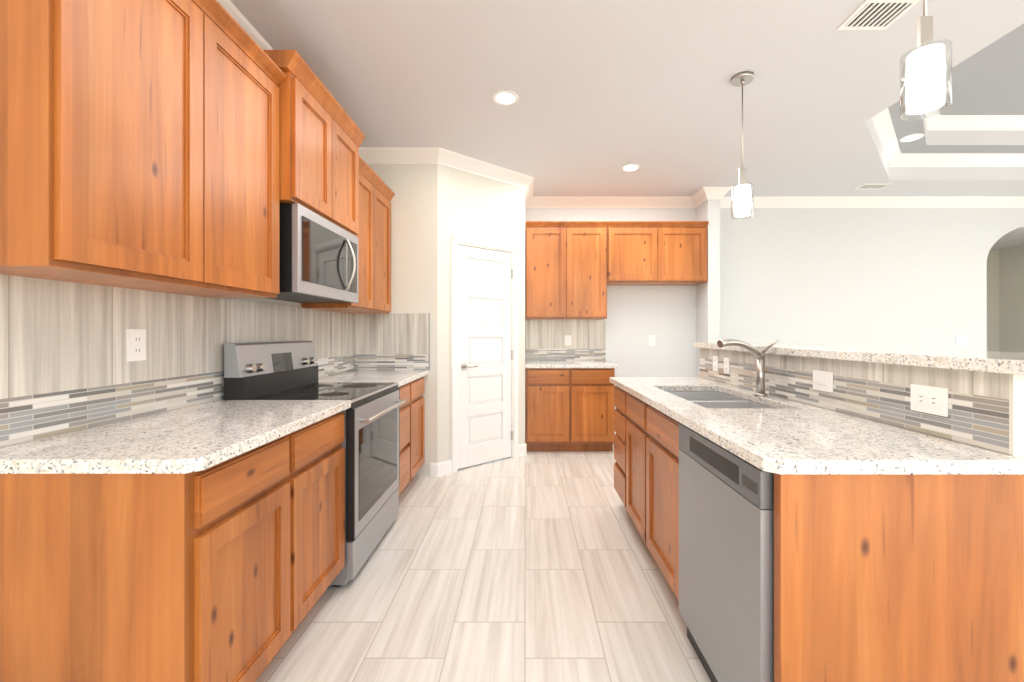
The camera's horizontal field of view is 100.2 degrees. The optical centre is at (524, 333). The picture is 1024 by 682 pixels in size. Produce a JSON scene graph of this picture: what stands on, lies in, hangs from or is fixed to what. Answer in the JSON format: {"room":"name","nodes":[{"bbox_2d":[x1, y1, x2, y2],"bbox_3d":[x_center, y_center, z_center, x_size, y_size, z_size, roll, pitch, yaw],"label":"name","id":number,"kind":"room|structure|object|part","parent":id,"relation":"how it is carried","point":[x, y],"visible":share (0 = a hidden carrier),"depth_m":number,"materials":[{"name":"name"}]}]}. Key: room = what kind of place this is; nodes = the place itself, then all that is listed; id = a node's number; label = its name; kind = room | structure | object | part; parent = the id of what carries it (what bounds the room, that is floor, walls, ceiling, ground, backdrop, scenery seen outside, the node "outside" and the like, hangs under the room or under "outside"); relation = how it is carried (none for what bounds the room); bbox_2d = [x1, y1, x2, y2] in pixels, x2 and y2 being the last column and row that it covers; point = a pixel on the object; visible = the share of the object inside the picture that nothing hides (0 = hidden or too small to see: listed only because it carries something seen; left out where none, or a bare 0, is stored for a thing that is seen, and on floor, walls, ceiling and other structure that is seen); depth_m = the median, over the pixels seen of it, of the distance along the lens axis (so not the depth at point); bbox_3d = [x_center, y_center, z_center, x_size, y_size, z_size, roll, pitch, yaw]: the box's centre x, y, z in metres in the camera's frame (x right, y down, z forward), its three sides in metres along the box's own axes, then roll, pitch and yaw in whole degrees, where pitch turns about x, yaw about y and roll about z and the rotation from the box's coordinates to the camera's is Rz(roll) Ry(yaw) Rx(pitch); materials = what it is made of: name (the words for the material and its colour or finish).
{"room":"kitchen","nodes":[
{"label":"kitchen","id":0,"kind":"room"},
{"bbox_2d":[4,298,348,446],"bbox_3d":[-1.540,-0.165,1.060,0.120,2.800,8.120,0,0,0],"label":"wall","id":1,"kind":"structure","parent":0,"point":[276,301],"depth_m":2.47,"materials":[{"name":"white paint"}]},
{"bbox_2d":[0,0,285,297],"bbox_3d":[-1.301,-0.690,1.534,0.352,1.050,0.968,0,0,0],"label":"upper cabinet","id":2,"kind":"object","parent":1,"relation":"attached to","point":[139,144],"visible":1,"depth_m":1.29,"materials":[{"name":"brown wood"}]},
{"bbox_2d":[0,274,354,446],"bbox_3d":[-1.474,0.072,2.392,0.009,0.495,2.614,0,0,0],"label":"tile backsplash","id":3,"kind":"structure","parent":1,"relation":"attached to","point":[66,366],"depth_m":1.54,"materials":[{"name":"tile"}]},
{"bbox_2d":[127,329,145,361],"bbox_3d":[-1.466,0.045,1.617,0.008,0.120,0.075,0,0,0],"label":"outlet","id":4,"kind":"object","parent":3,"relation":"attached to","point":[136,344],"visible":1,"depth_m":1.61,"materials":[{"name":"white plastic"}]},
{"bbox_2d":[263,50,364,236],"bbox_3d":[-1.271,-0.973,2.421,0.412,0.685,0.868,0,0,0],"label":"upper cabinet","id":5,"kind":"object","parent":1,"relation":"attached to","point":[321,137],"visible":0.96,"depth_m":2.24,"materials":[{"name":"brown wood"}]},
{"bbox_2d":[267,203,357,302],"bbox_3d":[-1.253,-0.412,2.441,0.448,0.429,0.750,0,0,0],"label":"over-the-range microwave","id":6,"kind":"object","parent":5,"relation":"attached to","point":[318,258],"visible":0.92,"depth_m":2.25,"materials":[{"name":"silver metal"}]},
{"bbox_2d":[301,156,394,313],"bbox_3d":[-1.301,-0.685,3.260,0.352,1.040,0.872,0,0,0],"label":"upper cabinet","id":7,"kind":"object","parent":1,"relation":"attached to","point":[376,193],"visible":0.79,"depth_m":3.23,"materials":[{"name":"brown wood"}]},
{"bbox_2d":[368,164,437,475],"bbox_3d":[-1.118,-0.165,3.760,0.724,2.800,0.120,0,0,0],"label":"wall","id":8,"kind":"structure","parent":0,"point":[414,240],"depth_m":3.70,"materials":[{"name":"white paint"}]},
{"bbox_2d":[355,313,429,369],"bbox_3d":[-1.145,0.075,3.694,0.647,0.490,0.010,0,0,0],"label":"tile backsplash","id":9,"kind":"structure","parent":8,"relation":"attached to","point":[394,341],"depth_m":3.69,"materials":[{"name":"tile"}]},
{"bbox_2d":[438,164,524,461],"bbox_3d":[-0.547,-0.165,4.222,0.997,2.800,0.520,0,0,-41],"label":"wall","id":10,"kind":"structure","parent":0,"point":[476,207],"depth_m":3.90,"materials":[{"name":"white paint"}]},
{"bbox_2d":[451,235,517,472],"bbox_3d":[-0.398,0.183,4.074,0.768,2.104,0.139,0,0,-41],"label":"door frame","id":11,"kind":"structure","parent":10,"relation":"attached to","point":[456,240],"depth_m":3.91,"materials":[{"name":"white wood"}]},
{"bbox_2d":[458,245,512,468],"bbox_3d":[-0.344,0.215,4.019,0.628,2.016,0.166,0,0,-41],"label":"door","id":12,"kind":"structure","parent":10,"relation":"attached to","point":[484,346],"depth_m":4.03,"materials":[{"name":"white paint"}]},
{"bbox_3d":[-0.503,0.305,3.882,0.147,0.062,0.092,0,0,0],"label":"door lever handle","id":13,"kind":"part","parent":12,"relation":"part of","materials":[{"name":"silver metal"}]},
{"bbox_3d":[-0.131,0.215,4.243,0.014,1.690,0.014,0,0,-41],"label":"door hinges","id":14,"kind":"part","parent":12,"relation":"part of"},
{"bbox_2d":[256,439,710,681],"bbox_3d":[2.800,1.260,1.800,8.800,0.050,9.600,0,0,0],"label":"floor","id":15,"kind":"structure","parent":0,"point":[536,566],"depth_m":2.02,"materials":[{"name":"tile"}]},
{"bbox_2d":[0,411,344,681],"bbox_3d":[-1.169,0.797,1.581,0.617,0.875,0.951,0,0,0],"label":"base cabinet","id":16,"kind":"object","parent":15,"relation":"on","point":[229,570],"visible":0.96,"depth_m":1.10,"materials":[{"name":"brown wood"}]},
{"bbox_2d":[0,400,350,473],"bbox_3d":[-1.156,0.340,1.571,0.642,0.037,0.972,0,0,0],"label":"countertop","id":17,"kind":"structure","parent":16,"relation":"on","point":[196,438],"depth_m":1.29,"materials":[{"name":"white stone"}]},
{"bbox_2d":[224,341,406,586],"bbox_3d":[-1.108,0.642,2.441,0.688,1.185,0.755,0,0,0],"label":"range","id":18,"kind":"object","parent":15,"relation":"on","point":[284,370],"visible":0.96,"depth_m":2.29,"materials":[{"name":"silver metal"}]},
{"bbox_2d":[398,377,424,494],"bbox_3d":[-1.169,0.797,3.261,0.617,0.875,0.870,0,0,0],"label":"base cabinet","id":19,"kind":"object","parent":15,"relation":"on","point":[412,434],"visible":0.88,"depth_m":3.24,"materials":[{"name":"brown wood"}]},
{"bbox_2d":[318,370,427,386],"bbox_3d":[-1.156,0.340,3.261,0.642,0.037,0.872,0,0,0],"label":"countertop","id":20,"kind":"structure","parent":19,"relation":"on","point":[401,377],"depth_m":3.17,"materials":[{"name":"white stone"}]},
{"bbox_2d":[525,368,614,450],"bbox_3d":[0.463,0.797,4.689,0.915,0.875,0.617,0,0,0],"label":"base cabinet","id":21,"kind":"object","parent":15,"relation":"on","point":[569,409],"visible":0.96,"depth_m":4.39,"materials":[{"name":"brown wood"}]},
{"bbox_2d":[525,361,617,367],"bbox_3d":[0.474,0.340,4.676,0.941,0.037,0.642,0,0,0],"label":"countertop","id":22,"kind":"structure","parent":21,"relation":"on","point":[567,364],"depth_m":4.38,"materials":[{"name":"white stone"}]},
{"bbox_2d":[614,386,678,506],"bbox_3d":[0.959,0.797,2.853,0.648,0.876,0.454,0,0,0],"label":"base cabinet","id":23,"kind":"object","parent":15,"relation":"on","point":[630,413],"depth_m":2.72,"materials":[{"name":"brown wood"}]},
{"bbox_2d":[610,377,1023,474],"bbox_3d":[0.945,0.340,2.100,0.659,0.037,2.040,0,0,0],"label":"countertop","id":24,"kind":"structure","parent":23,"relation":"on","point":[782,436],"depth_m":1.30,"materials":[{"name":"white stone"}]},
{"bbox_2d":[666,391,771,407],"bbox_3d":[0.983,0.459,2.230,0.429,0.200,0.826,0,0,0],"label":"undermount sink","id":25,"kind":"object","parent":24,"relation":"in","point":[711,399],"visible":0.02,"depth_m":2.47,"materials":[{"name":"silver metal"}]},
{"bbox_2d":[717,339,777,395],"bbox_3d":[1.097,0.175,2.157,0.295,0.291,0.146,0,0,0],"label":"pull-down faucet","id":26,"kind":"object","parent":24,"relation":"on","point":[760,371],"visible":0.98,"depth_m":2.18,"materials":[{"name":"silver metal"}]},
{"bbox_2d":[626,430,679,600],"bbox_3d":[0.959,0.925,2.224,0.648,0.620,0.927,0,0,0],"label":"base cabinet","id":27,"kind":"object","parent":15,"relation":"on","point":[646,463],"depth_m":2.08,"materials":[{"name":"brown wood"}]},
{"bbox_2d":[679,423,773,681],"bbox_3d":[0.932,0.799,1.438,0.616,0.872,0.613,0,0,0],"label":"dishwasher","id":28,"kind":"object","parent":15,"relation":"on","point":[726,554],"visible":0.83,"depth_m":1.33,"materials":[{"name":"silver metal"}]},
{"bbox_2d":[774,473,1023,681],"bbox_3d":[1.060,0.797,1.421,0.811,0.875,0.653,0,0,0],"label":"island end panel","id":29,"kind":"object","parent":15,"relation":"on","point":[898,578],"visible":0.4,"depth_m":1.09,"materials":[{"name":"brown wood"}]},
{"bbox_2d":[230,0,1023,196],"bbox_3d":[2.860,-1.850,1.800,8.920,0.570,9.600,0,0,0],"label":"ceiling","id":30,"kind":"structure","parent":0,"point":[605,91],"depth_m":2.77,"materials":[{"name":"paint"}]},
{"bbox_2d":[493,91,517,105],"bbox_3d":[-0.130,-1.562,2.850,0.170,0.006,0.170,0,0,0],"label":"recessed light","id":31,"kind":"object","parent":30,"relation":"in","point":[505,98],"visible":1,"depth_m":2.85,"materials":[{"name":"white"}]},
{"bbox_2d":[217,0,1023,207],"bbox_3d":[2.860,-1.512,1.000,8.680,0.105,8.000,0,0,0],"label":"crown molding","id":32,"kind":"structure","parent":30,"relation":"attached to","point":[416,155],"depth_m":4.92,"materials":[{"name":"white wood"}]},
{"bbox_2d":[622,164,639,171],"bbox_3d":[1.000,-1.562,4.050,0.170,0.006,0.170,0,0,0],"label":"recessed light","id":33,"kind":"object","parent":30,"relation":"in","point":[630,167],"visible":1,"depth_m":4.04,"materials":[{"name":"white"}]},
{"bbox_2d":[731,71,753,219],"bbox_3d":[1.330,-1.137,2.620,0.124,0.854,0.124,0,0,0],"label":"pendant light","id":34,"kind":"object","parent":30,"relation":"hanging from","point":[742,201],"visible":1,"depth_m":2.59,"materials":[{"name":"white glass"}]},
{"bbox_2d":[853,184,891,188],"bbox_3d":[3.700,-1.561,4.560,0.300,0.008,0.160,0,0,0],"label":"ceiling vent","id":35,"kind":"object","parent":30,"relation":"in","point":[872,186],"visible":1,"depth_m":4.55,"materials":[{"name":"white metal"}]},
{"bbox_2d":[836,0,919,29],"bbox_3d":[1.725,-1.561,2.100,0.250,0.008,0.200,0,0,0],"label":"ceiling vent","id":36,"kind":"object","parent":30,"relation":"in","point":[875,14],"visible":1,"depth_m":2.10,"materials":[{"name":"white metal"}]},
{"bbox_2d":[900,133,923,141],"bbox_3d":[3.550,-1.792,3.930,0.170,0.006,0.170,0,0,0],"label":"recessed light","id":37,"kind":"object","parent":30,"relation":"in","point":[912,137],"visible":1,"depth_m":3.92,"materials":[{"name":"white"}]},
{"bbox_2d":[900,0,951,120],"bbox_3d":[1.280,-1.137,1.370,0.124,0.854,0.124,0,0,0],"label":"pendant light","id":38,"kind":"object","parent":30,"relation":"hanging from","point":[923,68],"visible":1,"depth_m":1.35,"materials":[{"name":"white glass"}]},
{"bbox_2d":[871,107,1023,166],"bbox_3d":[4.435,-1.865,2.360,3.830,0.340,4.020,0,0,0],"label":"molding","id":39,"kind":"structure","parent":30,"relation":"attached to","point":[885,131],"depth_m":4.08,"materials":[{"name":"white wood"}]},
{"bbox_2d":[696,199,719,376],"bbox_3d":[2.065,-0.165,4.840,0.130,2.800,0.320,0,0,0],"label":"wall","id":40,"kind":"structure","parent":0,"point":[708,311],"depth_m":4.68,"materials":[{"name":"paint"}]},
{"bbox_2d":[525,208,1023,408],"bbox_3d":[3.541,-0.165,5.056,7.319,2.800,0.127,0,0,0],"label":"wall","id":41,"kind":"structure","parent":0,"point":[898,277],"depth_m":5.00,"materials":[{"name":"paint"}]},
{"bbox_2d":[430,432,615,476],"bbox_3d":[2.288,1.177,4.343,6.205,0.115,1.314,0,0,0],"label":"baseboard","id":42,"kind":"structure","parent":41,"relation":"attached to","point":[440,468],"depth_m":3.73,"materials":[{"name":"white wood"}]},
{"bbox_2d":[525,319,605,360],"bbox_3d":[0.472,0.080,4.995,0.935,0.480,0.009,0,0,0],"label":"tile backsplash","id":43,"kind":"structure","parent":41,"relation":"attached to","point":[544,339],"depth_m":4.99,"materials":[{"name":"tile"}]},
{"bbox_2d":[565,335,570,345],"bbox_3d":[0.500,0.085,4.986,0.075,0.120,0.008,0,0,0],"label":"outlet","id":44,"kind":"object","parent":43,"relation":"attached to","point":[567,340],"visible":1,"depth_m":4.98,"materials":[{"name":"white plastic"}]},
{"bbox_2d":[525,221,607,318],"bbox_3d":[0.452,-0.688,4.821,0.893,1.055,0.352,0,0,0],"label":"upper cabinet","id":45,"kind":"object","parent":41,"relation":"attached to","point":[565,269],"visible":1,"depth_m":4.68,"materials":[{"name":"brown wood"}]},
{"bbox_2d":[649,335,654,345],"bbox_3d":[1.480,0.085,4.995,0.075,0.120,0.008,0,0,0],"label":"outlet","id":46,"kind":"object","parent":41,"relation":"attached to","point":[651,340],"visible":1,"depth_m":4.99,"materials":[{"name":"white plastic"}]},
{"bbox_2d":[607,221,708,285],"bbox_3d":[1.449,-0.885,4.821,1.094,0.660,0.352,0,0,0],"label":"upper cabinet","id":47,"kind":"object","parent":41,"relation":"attached to","point":[656,253],"visible":0.98,"depth_m":4.68,"materials":[{"name":"brown wood"}]},
{"bbox_2d":[701,370,1023,458],"bbox_3d":[1.363,0.671,2.130,0.194,1.128,2.000,0,0,0],"label":"wall","id":48,"kind":"structure","parent":0,"point":[822,380],"depth_m":1.80,"materials":[{"name":"white paint"}]},
{"bbox_2d":[693,342,1023,374],"bbox_3d":[1.514,0.087,2.123,0.532,0.037,2.115,0,0,0],"label":"countertop","id":49,"kind":"structure","parent":48,"relation":"on","point":[995,362],"depth_m":1.52,"materials":[{"name":"white stone"}]},
{"bbox_2d":[699,348,1023,455],"bbox_3d":[1.367,0.213,2.123,0.186,0.213,2.013,0,0,0],"label":"wall tile","id":50,"kind":"structure","parent":48,"relation":"attached to","point":[985,410],"depth_m":1.46,"materials":[{"name":"tile"}]},
{"bbox_2d":[713,356,717,371],"bbox_3d":[1.271,0.205,2.860,0.008,0.100,0.070,0,0,0],"label":"outlet","id":51,"kind":"object","parent":50,"relation":"attached to","point":[715,363],"visible":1,"depth_m":2.85,"materials":[{"name":"white plastic"}]},
{"bbox_2d":[724,357,729,373],"bbox_3d":[1.271,0.205,2.700,0.008,0.100,0.070,0,0,0],"label":"outlet","id":52,"kind":"object","parent":50,"relation":"attached to","point":[726,365],"visible":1,"depth_m":2.69,"materials":[{"name":"white plastic"}]},
{"bbox_2d":[910,384,947,416],"bbox_3d":[1.271,0.210,1.350,0.008,0.085,0.120,0,0,0],"label":"outlet","id":53,"kind":"object","parent":50,"relation":"attached to","point":[929,399],"visible":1,"depth_m":1.34,"materials":[{"name":"white plastic"}]},
{"bbox_2d":[987,226,1023,350],"bbox_3d":[5.795,-0.165,5.860,2.810,2.800,1.480,0,0,0],"label":"wall","id":54,"kind":"structure","parent":0,"point":[1013,238],"depth_m":6.50,"materials":[{"name":"white paint"}]},
{"bbox_2d":[999,246,1023,351],"bbox_3d":[7.260,-0.165,1.800,0.120,2.800,9.600,0,0,0],"label":"wall","id":55,"kind":"structure","parent":0,"point":[1011,299],"depth_m":6.34,"materials":[{"name":"white paint"}]}
]}

